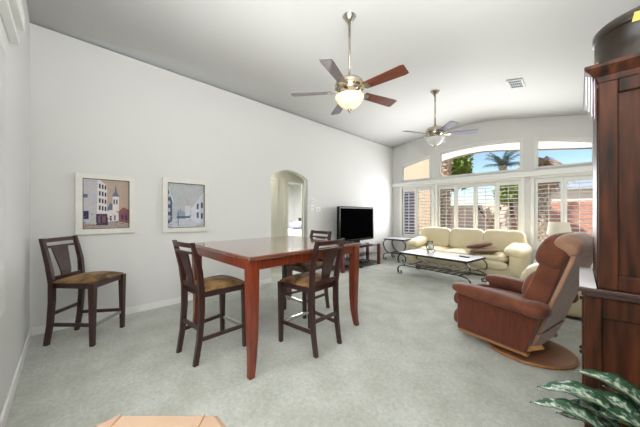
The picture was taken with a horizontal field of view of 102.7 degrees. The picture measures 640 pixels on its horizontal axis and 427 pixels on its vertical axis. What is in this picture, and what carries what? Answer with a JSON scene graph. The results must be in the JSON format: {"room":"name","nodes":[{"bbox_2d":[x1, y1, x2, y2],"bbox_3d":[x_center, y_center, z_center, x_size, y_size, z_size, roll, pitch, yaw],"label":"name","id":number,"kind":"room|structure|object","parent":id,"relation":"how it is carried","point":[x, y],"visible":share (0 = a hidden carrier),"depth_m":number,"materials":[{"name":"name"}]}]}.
{"room":"living room","nodes":[
{"label":"living room","id":0,"kind":"room"},
{"bbox_2d":[0,0,29,415],"bbox_3d":[-1.456,-0.490,0.970,0.150,3.520,4.580,0,0,-45],"label":"wall","id":1,"kind":"structure","parent":0,"point":[14,58],"depth_m":1.90,"materials":[{"name":"white paint"}]},
{"bbox_2d":[0,0,24,44],"bbox_3d":[-1.335,-1.260,1.005,0.069,0.200,2.120,0,0,-45],"label":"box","id":2,"kind":"object","parent":1,"relation":"attached to","point":[11,11],"visible":1,"depth_m":1.59,"materials":[{"name":"white"}]},
{"bbox_2d":[0,328,31,426],"bbox_3d":[-1.393,1.228,1.023,0.013,0.085,4.566,0,0,-45],"label":"baseboard","id":3,"kind":"structure","parent":1,"relation":"attached to","point":[4,415],"depth_m":1.81,"materials":[{"name":"white wood"}]},
{"bbox_2d":[30,23,392,327],"bbox_3d":[-0.433,-0.355,5.276,7.650,3.250,0.120,0,0,-45],"label":"wall","id":4,"kind":"structure","parent":0,"point":[94,109],"depth_m":3.43,"materials":[{"name":"white paint"}]},
{"bbox_2d":[75,172,135,234],"bbox_3d":[-2.555,-0.113,3.073,0.556,0.711,0.039,0,0,-45],"label":"framed picture","id":5,"kind":"object","parent":4,"relation":"attached to","point":[104,203],"visible":1,"depth_m":3.06,"materials":[{"name":"white wood"}]},
{"bbox_2d":[83,179,128,228],"bbox_3d":[-2.559,-0.113,3.076,0.432,0.587,0.007,0,0,-45],"label":"artwork","id":6,"kind":"object","parent":5,"relation":"attached to","point":[105,201],"depth_m":3.07},
{"bbox_2d":[162,177,208,232],"bbox_3d":[-1.923,-0.114,3.696,0.616,0.757,0.039,0,0,-45],"label":"framed picture","id":7,"kind":"object","parent":4,"relation":"attached to","point":[185,202],"visible":1,"depth_m":3.68,"materials":[{"name":"white wood"}]},
{"bbox_2d":[168,183,203,227],"bbox_3d":[-1.924,-0.114,3.697,0.492,0.633,0.012,0,0,-45],"label":"artwork","id":8,"kind":"object","parent":7,"relation":"attached to","point":[185,200],"depth_m":3.69},
{"bbox_2d":[32,253,392,335],"bbox_3d":[-0.381,1.228,5.232,7.334,0.085,0.013,0,0,-45],"label":"baseboard","id":9,"kind":"structure","parent":4,"relation":"attached to","point":[36,330],"depth_m":3.30,"materials":[{"name":"white wood"}]},
{"bbox_2d":[315,207,320,211],"bbox_3d":[-0.040,-0.090,5.568,0.150,0.100,0.012,0,0,-45],"label":"light switch","id":10,"kind":"object","parent":4,"relation":"attached to","point":[317,209],"visible":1,"depth_m":5.56,"materials":[{"name":"white plastic"}]},
{"bbox_2d":[271,171,302,266],"bbox_3d":[-0.896,0.020,6.209,4.000,2.500,0.100,0,0,-45],"label":"wall","id":11,"kind":"structure","parent":0,"point":[281,175],"depth_m":6.14,"materials":[{"name":"grey paint"}]},
{"bbox_2d":[271,176,277,268],"bbox_3d":[-1.360,0.210,5.647,1.030,2.120,0.045,0,0,-45],"label":"door","id":12,"kind":"structure","parent":11,"relation":"in","point":[274,180],"depth_m":5.92,"materials":[{"name":"grey paint"}]},
{"bbox_2d":[284,178,303,236],"bbox_3d":[-0.601,0.205,6.415,0.730,2.130,0.020,0,0,-45],"label":"trim","id":13,"kind":"structure","parent":11,"relation":"attached to","point":[286,180],"depth_m":6.20,"materials":[{"name":"grey paint"}]},
{"bbox_2d":[288,185,292,228],"bbox_3d":[-3.098,0.020,9.514,5.500,2.500,0.100,0,0,-45],"label":"wall","id":14,"kind":"structure","parent":0,"point":[290,188],"depth_m":11.22,"materials":[{"name":"white paint"}]},
{"bbox_2d":[5,255,583,426],"bbox_3d":[-0.485,1.320,5.435,7.500,0.100,9.580,0,0,-45],"label":"floor","id":15,"kind":"structure","parent":0,"point":[407,361],"depth_m":2.07,"materials":[{"name":"carpet"}]},
{"bbox_2d":[38,235,125,346],"bbox_3d":[-2.429,0.755,2.640,0.555,1.030,0.454,0,0,-4],"label":"dining chair","id":16,"kind":"object","parent":15,"relation":"on","point":[81,280],"visible":1,"depth_m":2.54,"materials":[{"name":"brown wood"}]},
{"bbox_2d":[94,414,225,426],"bbox_3d":[-0.647,1.057,0.890,0.550,0.426,0.410,0,0,0],"label":"ottoman","id":17,"kind":"object","parent":15,"relation":"on","point":[119,421],"visible":1,"depth_m":1.05,"materials":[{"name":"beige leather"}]},
{"bbox_2d":[172,240,245,366],"bbox_3d":[-1.029,0.755,2.402,0.454,1.030,0.555,0,0,39],"label":"dining chair","id":18,"kind":"object","parent":15,"relation":"on","point":[220,285],"visible":0.96,"depth_m":2.31,"materials":[{"name":"brown wood"}]},
{"bbox_2d":[192,236,360,379],"bbox_3d":[-0.494,0.800,2.886,1.410,0.940,1.320,0,0,-45],"label":"dining table","id":19,"kind":"object","parent":15,"relation":"on","point":[252,255],"visible":0.73,"depth_m":2.34,"materials":[{"name":"brown wood"}]},
{"bbox_2d":[288,218,300,236],"bbox_3d":[-0.815,0.720,8.885,1.770,1.100,1.900,0,0,-45],"label":"bed","id":20,"kind":"object","parent":15,"relation":"on","point":[291,231],"visible":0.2,"depth_m":7.99,"materials":[{"name":"white fabric"}]},
{"bbox_2d":[289,221,300,228],"bbox_3d":[-0.731,0.410,9.248,0.760,0.260,0.600,0,0,-45],"label":"pillow","id":21,"kind":"object","parent":20,"relation":"on","point":[297,224],"visible":0.61,"depth_m":8.95,"materials":[{"name":"white fabric"}]},
{"bbox_2d":[282,230,331,318],"bbox_3d":[-0.160,0.755,3.411,0.555,1.030,0.454,0,0,-45],"label":"dining chair","id":22,"kind":"object","parent":15,"relation":"on","point":[302,267],"visible":0.54,"depth_m":3.33,"materials":[{"name":"brown wood"}]},
{"bbox_2d":[277,238,344,357],"bbox_3d":[-0.077,0.755,2.529,0.555,1.030,0.454,0,0,43],"label":"dining chair","id":23,"kind":"object","parent":15,"relation":"on","point":[310,282],"visible":1,"depth_m":2.43,"materials":[{"name":"brown wood"}]},
{"bbox_2d":[331,242,379,272],"bbox_3d":[0.860,1.015,6.093,1.470,0.510,0.410,0,0,-45],"label":"tv stand","id":24,"kind":"object","parent":15,"relation":"on","point":[343,267],"visible":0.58,"depth_m":6.18,"materials":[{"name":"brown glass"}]},
{"bbox_2d":[335,251,374,258],"bbox_3d":[0.860,0.985,6.093,1.330,0.010,0.370,0,0,-45],"label":"shelf","id":25,"kind":"object","parent":24,"relation":"attached to","point":[366,252],"depth_m":6.34,"materials":[{"name":"clear glass"}]},
{"bbox_2d":[337,206,373,246],"bbox_3d":[0.885,0.304,6.096,1.340,0.930,0.260,0,0,-45],"label":"television","id":26,"kind":"object","parent":24,"relation":"on","point":[355,224],"visible":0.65,"depth_m":6.01,"materials":[{"name":"black plastic"}]},
{"bbox_2d":[333,259,377,268],"bbox_3d":[0.864,1.192,6.090,1.330,0.015,0.380,0,0,-45],"label":"shelf","id":27,"kind":"object","parent":24,"relation":"attached to","point":[371,261],"depth_m":6.07,"materials":[{"name":"glass"}]},
{"bbox_2d":[383,237,412,262],"bbox_3d":[2.144,0.973,6.999,0.544,0.592,0.671,0,0,-45],"label":"side table","id":28,"kind":"object","parent":15,"relation":"on","point":[390,238],"visible":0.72,"depth_m":6.93,"materials":[{"name":"stone"}]},
{"bbox_2d":[397,249,487,283],"bbox_3d":[2.369,1.038,5.088,0.764,0.462,1.461,0,0,-37],"label":"coffee table","id":29,"kind":"object","parent":15,"relation":"on","point":[454,257],"visible":0.94,"depth_m":4.92,"materials":[{"name":"stone"}]},
{"bbox_2d":[426,241,434,252],"bbox_3d":[2.273,0.689,5.300,0.175,0.236,0.172,0,0,-45],"label":"candle holder","id":30,"kind":"object","parent":29,"relation":"on","point":[429,246],"visible":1,"depth_m":5.28,"materials":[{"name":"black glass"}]},
{"bbox_2d":[405,262,477,275],"bbox_3d":[2.369,1.079,5.088,0.696,0.015,1.130,0,0,-37],"label":"shelf","id":31,"kind":"object","parent":29,"relation":"attached to","point":[410,265],"depth_m":4.99,"materials":[{"name":"grey metal"}]},
{"bbox_2d":[407,227,531,278],"bbox_3d":[3.270,0.809,5.844,0.995,0.922,2.432,0,0,-42],"label":"sofa","id":32,"kind":"object","parent":15,"relation":"on","point":[513,257],"visible":0.72,"depth_m":5.48,"materials":[{"name":"beige leather"}]},
{"bbox_2d":[417,245,450,251],"bbox_3d":[2.797,0.885,6.271,0.800,0.170,0.627,0,0,-42],"label":"seat cushion","id":33,"kind":"object","parent":32,"relation":"on","point":[441,248],"depth_m":6.16,"materials":[{"name":"beige leather"}]},
{"bbox_2d":[421,227,450,246],"bbox_3d":[2.983,0.605,6.555,0.328,0.514,0.728,0,0,-42],"label":"cushion","id":34,"kind":"object","parent":32,"relation":"on","point":[440,236],"depth_m":6.40,"materials":[{"name":"beige leather"}]},
{"bbox_2d":[443,248,474,254],"bbox_3d":[3.217,0.885,5.799,0.800,0.170,0.627,0,0,-42],"label":"seat cushion","id":35,"kind":"object","parent":32,"relation":"on","point":[466,251],"depth_m":5.62,"materials":[{"name":"beige leather"}]},
{"bbox_2d":[449,228,483,248],"bbox_3d":[3.460,0.605,6.017,0.328,0.514,0.728,0,0,-42],"label":"cushion","id":36,"kind":"object","parent":32,"relation":"on","point":[458,237],"depth_m":5.95,"materials":[{"name":"beige leather"}]},
{"bbox_2d":[470,248,498,252],"bbox_3d":[3.368,0.765,5.257,0.497,0.105,0.300,0,0,39],"label":"throw cushion","id":37,"kind":"object","parent":32,"relation":"on","point":[481,250],"visible":1,"depth_m":5.16,"materials":[{"name":"brown fabric"}]},
{"bbox_2d":[466,242,491,248],"bbox_3d":[3.376,0.670,5.434,0.468,0.155,0.344,0,0,32],"label":"throw cushion","id":38,"kind":"object","parent":37,"relation":"on","point":[478,244],"visible":1,"depth_m":5.32,"materials":[{"name":"brown fabric"}]},
{"bbox_2d":[474,251,508,261],"bbox_3d":[3.631,0.885,5.333,0.800,0.170,0.627,0,0,-42],"label":"seat cushion","id":39,"kind":"object","parent":32,"relation":"on","point":[499,256],"depth_m":5.05,"materials":[{"name":"beige leather"}]},
{"bbox_2d":[483,229,525,251],"bbox_3d":[3.938,0.605,5.478,0.328,0.514,0.728,0,0,-42],"label":"cushion","id":40,"kind":"object","parent":32,"relation":"on","point":[500,239],"depth_m":5.39,"materials":[{"name":"beige leather"}]},
{"bbox_2d":[452,232,592,369],"bbox_3d":[1.932,0.715,2.451,0.856,1.109,0.981,0,0,-32],"label":"recliner","id":41,"kind":"object","parent":15,"relation":"on","point":[517,318],"visible":0.98,"depth_m":2.18,"materials":[{"name":"brown leather"}]},
{"bbox_2d":[486,287,522,296],"bbox_3d":[1.841,0.910,2.600,0.550,0.200,0.600,0,0,-32],"label":"seat cushion","id":42,"kind":"object","parent":41,"relation":"on","point":[510,290],"depth_m":2.72,"materials":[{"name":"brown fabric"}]},
{"bbox_2d":[522,270,535,294],"bbox_3d":[2.022,0.640,2.306,0.540,0.298,0.215,0,0,-32],"label":"lumbar cushion","id":43,"kind":"object","parent":41,"relation":"on","point":[529,285],"depth_m":2.18,"materials":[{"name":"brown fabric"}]},
{"bbox_2d":[535,232,573,269],"bbox_3d":[2.092,0.325,2.191,0.650,0.328,0.268,0,0,-32],"label":"cushion","id":44,"kind":"object","parent":41,"relation":"on","point":[556,252],"depth_m":2.01,"materials":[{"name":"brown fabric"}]},
{"bbox_2d":[520,260,592,317],"bbox_3d":[3.574,0.809,3.575,1.692,0.922,1.115,0,0,-45],"label":"loveseat","id":45,"kind":"object","parent":15,"relation":"on","point":[575,310],"visible":0.05,"depth_m":3.04,"materials":[{"name":"beige leather"}]},
{"bbox_2d":[530,369,639,426],"bbox_3d":[1.275,1.008,1.040,0.644,0.523,0.616,0,0,-45],"label":"potted plant","id":46,"kind":"object","parent":15,"relation":"on","point":[602,403],"visible":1,"depth_m":1.12,"materials":[{"name":"green plant"}]},
{"bbox_2d":[578,52,639,426],"bbox_3d":[1.955,0.223,1.540,0.790,2.095,0.565,0,0,-45],"label":"hutch","id":47,"kind":"object","parent":15,"relation":"on","point":[610,311],"depth_m":1.40,"materials":[{"name":"brown wood"}]},
{"bbox_2d":[579,267,596,288],"bbox_3d":[1.782,0.417,1.711,0.735,0.004,0.068,0,0,-45],"label":"table runner","id":48,"kind":"object","parent":47,"relation":"on","point":[586,276],"visible":1,"depth_m":1.64,"materials":[{"name":"white fabric"}]},
{"bbox_2d":[578,268,639,303],"bbox_3d":[1.958,0.445,1.543,0.780,0.050,0.565,0,0,-45],"label":"countertop","id":49,"kind":"structure","parent":47,"relation":"on","point":[617,295],"depth_m":1.40,"materials":[{"name":"brown wood"}]},
{"bbox_2d":[592,6,639,64],"bbox_3d":[1.887,-0.969,1.470,0.448,0.286,0.444,0,0,-45],"label":"round box","id":50,"kind":"object","parent":47,"relation":"on","point":[620,37],"visible":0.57,"depth_m":1.43,"materials":[{"name":"paint"}]},
{"bbox_3d":[4.439,0.990,4.754,0.540,0.560,0.540,0,0,-45],"label":"table","id":51,"kind":"object","parent":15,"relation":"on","visible":0},
{"bbox_2d":[546,222,571,234],"bbox_3d":[4.439,0.434,4.754,0.360,0.550,0.360,0,0,-45],"label":"table lamp","id":52,"kind":"object","parent":51,"relation":"on","point":[553,228],"visible":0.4,"depth_m":4.65,"materials":[{"name":"white fabric"}]},
{"bbox_2d":[293,185,300,221],"bbox_3d":[-1.730,0.020,8.125,5.500,2.500,4.000,0,0,-45],"label":"wall","id":53,"kind":"structure","parent":0,"point":[297,188],"depth_m":11.19,"materials":[{"name":"white paint"}]},
{"bbox_2d":[26,0,639,147],"bbox_3d":[1.216,-2.150,3.601,7.650,0.761,4.880,0,0,-45],"label":"ceiling","id":54,"kind":"structure","parent":0,"point":[266,52],"depth_m":3.21,"materials":[{"name":"white paint"}]},
{"bbox_2d":[291,11,408,114],"bbox_3d":[0.362,-1.700,2.830,1.291,1.160,1.242,0,0,-45],"label":"ceiling fan","id":55,"kind":"object","parent":54,"relation":"hanging from","point":[349,96],"visible":1,"depth_m":2.75,"materials":[{"name":"brown wood"}]},
{"bbox_2d":[402,89,477,147],"bbox_3d":[2.072,-1.728,4.649,1.280,1.096,1.272,0,0,-45],"label":"ceiling fan","id":56,"kind":"object","parent":54,"relation":"hanging from","point":[434,132],"visible":0.99,"depth_m":4.51,"materials":[{"name":"silver metal"}]},
{"bbox_2d":[506,78,525,88],"bbox_3d":[3.068,-2.029,4.008,0.340,0.053,0.200,0,0,-45],"label":"ceiling vent","id":57,"kind":"object","parent":54,"relation":"in","point":[515,83],"visible":1,"depth_m":3.99,"materials":[{"name":"white metal"}]},
{"bbox_2d":[393,114,592,263],"bbox_3d":[3.888,-0.490,6.232,0.150,3.520,4.580,0,0,-45],"label":"wall","id":58,"kind":"structure","parent":0,"point":[581,126],"depth_m":5.86,"materials":[{"name":"white paint"}]},
{"bbox_2d":[400,155,430,181],"bbox_3d":[2.743,-1.277,7.343,0.102,0.654,0.886,0,0,-45],"label":"window","id":59,"kind":"structure","parent":58,"relation":"in","point":[429,156],"depth_m":7.32,"materials":[{"name":"white"}]},
{"bbox_2d":[400,184,433,237],"bbox_3d":[2.789,-0.010,7.332,0.172,1.560,1.010,0,0,-45],"label":"window","id":60,"kind":"structure","parent":58,"relation":"in","point":[416,189],"depth_m":7.31,"materials":[{"name":"white wood"}]},
{"bbox_2d":[435,177,524,233],"bbox_3d":[3.824,-0.010,6.282,0.172,1.560,1.900,0,0,-45],"label":"window","id":61,"kind":"structure","parent":58,"relation":"in","point":[520,181],"depth_m":6.10,"materials":[{"name":"white wood"}]},
{"bbox_2d":[438,138,522,177],"bbox_3d":[3.824,-1.324,6.246,0.102,0.748,1.786,0,0,-45],"label":"window","id":62,"kind":"structure","parent":58,"relation":"in","point":[510,140],"depth_m":6.17,"materials":[{"name":"white wood"}]},
{"bbox_2d":[392,165,592,187],"bbox_3d":[3.802,-0.845,6.148,0.089,0.110,4.580,0,0,-45],"label":"trim","id":63,"kind":"structure","parent":58,"relation":"attached to","point":[580,169],"depth_m":5.75,"materials":[{"name":"white wood"}]},
{"bbox_2d":[530,172,592,249],"bbox_3d":[4.922,-0.010,5.166,0.172,1.560,1.030,0,0,-45],"label":"window","id":64,"kind":"structure","parent":58,"relation":"in","point":[563,178],"depth_m":5.24,"materials":[{"name":"white wood"}]},
{"bbox_2d":[534,137,592,168],"bbox_3d":[4.901,-1.279,5.152,0.102,0.657,0.896,0,0,-45],"label":"window","id":65,"kind":"structure","parent":58,"relation":"in","point":[572,139],"depth_m":5.18,"materials":[{"name":"white wood"}]},
{"bbox_3d":[6.459,1.360,6.364,3.700,0.120,20.000,0,0,-45],"label":"floor","id":66,"kind":"structure","parent":0,"visible":0},
{"bbox_2d":[404,161,422,233],"bbox_3d":[2.770,-0.915,10.646,0.250,4.430,3.520,0,0,-45],"label":"wall","id":67,"kind":"structure","parent":66,"relation":"on","point":[415,171],"depth_m":9.58,"materials":[{"name":"beige paint"}]},
{"bbox_2d":[405,192,413,233],"bbox_3d":[3.412,0.220,9.805,0.015,2.100,0.420,0,0,-45],"label":"window shutter","id":68,"kind":"object","parent":67,"relation":"in","point":[409,198],"depth_m":9.79,"materials":[{"name":"white wood"}]},
{"bbox_2d":[442,141,591,162],"bbox_3d":[7.081,-2.083,6.695,0.250,2.094,9.600,0,0,-45],"label":"beam","id":69,"kind":"structure","parent":67,"relation":"attached to","point":[542,145],"depth_m":7.81,"materials":[{"name":"beige paint"}]},
{"bbox_2d":[423,159,430,226],"bbox_3d":[3.926,-0.915,9.294,0.300,4.430,0.270,0,0,-45],"label":"patio post","id":70,"kind":"object","parent":66,"relation":"on","point":[427,194],"depth_m":9.19,"materials":[{"name":"beige paint"}]},
{"label":"outside","id":71,"kind":"structure","parent":0,"visible":0},
{"bbox_3d":[19.442,1.400,16.340,28.800,0.140,40.000,0,0,-45],"label":"ground","id":72,"kind":"structure","parent":71,"visible":0},
{"bbox_2d":[440,159,452,228],"bbox_3d":[5.397,-1.280,10.877,2.428,5.227,2.301,0,0,-4],"label":"palm tree","id":73,"kind":"object","parent":72,"relation":"on","point":[446,166],"visible":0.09,"depth_m":10.69,"materials":[{"name":"brown plant"}]},
{"bbox_2d":[451,154,473,191],"bbox_3d":[6.617,-1.144,14.043,3.809,4.960,3.691,0,0,-45],"label":"tree","id":74,"kind":"object","parent":72,"relation":"on","point":[462,165],"visible":0.12,"depth_m":12.42,"materials":[{"name":"green plant"}]},
{"bbox_2d":[450,204,517,230],"bbox_3d":[13.385,0.425,10.377,0.200,1.810,32.000,0,0,-45],"label":"fence","id":75,"kind":"object","parent":72,"relation":"on","point":[482,207],"visible":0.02,"depth_m":14.51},
{"bbox_2d":[478,206,501,228],"bbox_3d":[6.368,0.368,9.664,0.120,1.334,0.827,0,0,-45],"label":"forked trunk","id":76,"kind":"object","parent":72,"relation":"on","point":[481,212],"visible":0.38,"depth_m":9.61,"materials":[{"name":"beige plant"}]},
{"bbox_2d":[482,151,519,204],"bbox_3d":[11.334,-1.286,15.881,2.585,5.232,2.358,0,0,-45],"label":"palm tree","id":77,"kind":"object","parent":72,"relation":"on","point":[501,164],"visible":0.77,"depth_m":15.70,"materials":[{"name":"green plant"}]},
{"bbox_2d":[491,184,517,229],"bbox_3d":[9.412,-0.161,12.511,1.994,3.002,1.637,0,0,-45],"label":"tree","id":78,"kind":"object","parent":72,"relation":"on","point":[507,186],"visible":0.52,"depth_m":12.21,"materials":[{"name":"green plant"}]},
{"bbox_2d":[516,156,575,241],"bbox_3d":[7.443,-0.264,8.656,1.915,3.189,1.715,0,0,-45],"label":"palm tree","id":79,"kind":"object","parent":72,"relation":"on","point":[544,161],"visible":0.28,"depth_m":8.50,"materials":[{"name":"plant"}]},
{"bbox_2d":[550,201,592,235],"bbox_3d":[11.698,0.450,7.101,0.400,1.760,9.700,0,0,-45],"label":"brick wall","id":80,"kind":"structure","parent":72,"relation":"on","point":[570,208],"depth_m":9.25,"materials":[{"name":"red brick"}]},
{"bbox_2d":[550,180,592,201],"bbox_3d":[21.136,-0.720,15.903,6.000,4.100,11.800,0,0,-45],"label":"house","id":81,"kind":"structure","parent":72,"relation":"on","point":[583,185],"depth_m":16.82,"materials":[{"name":"beige paint"}]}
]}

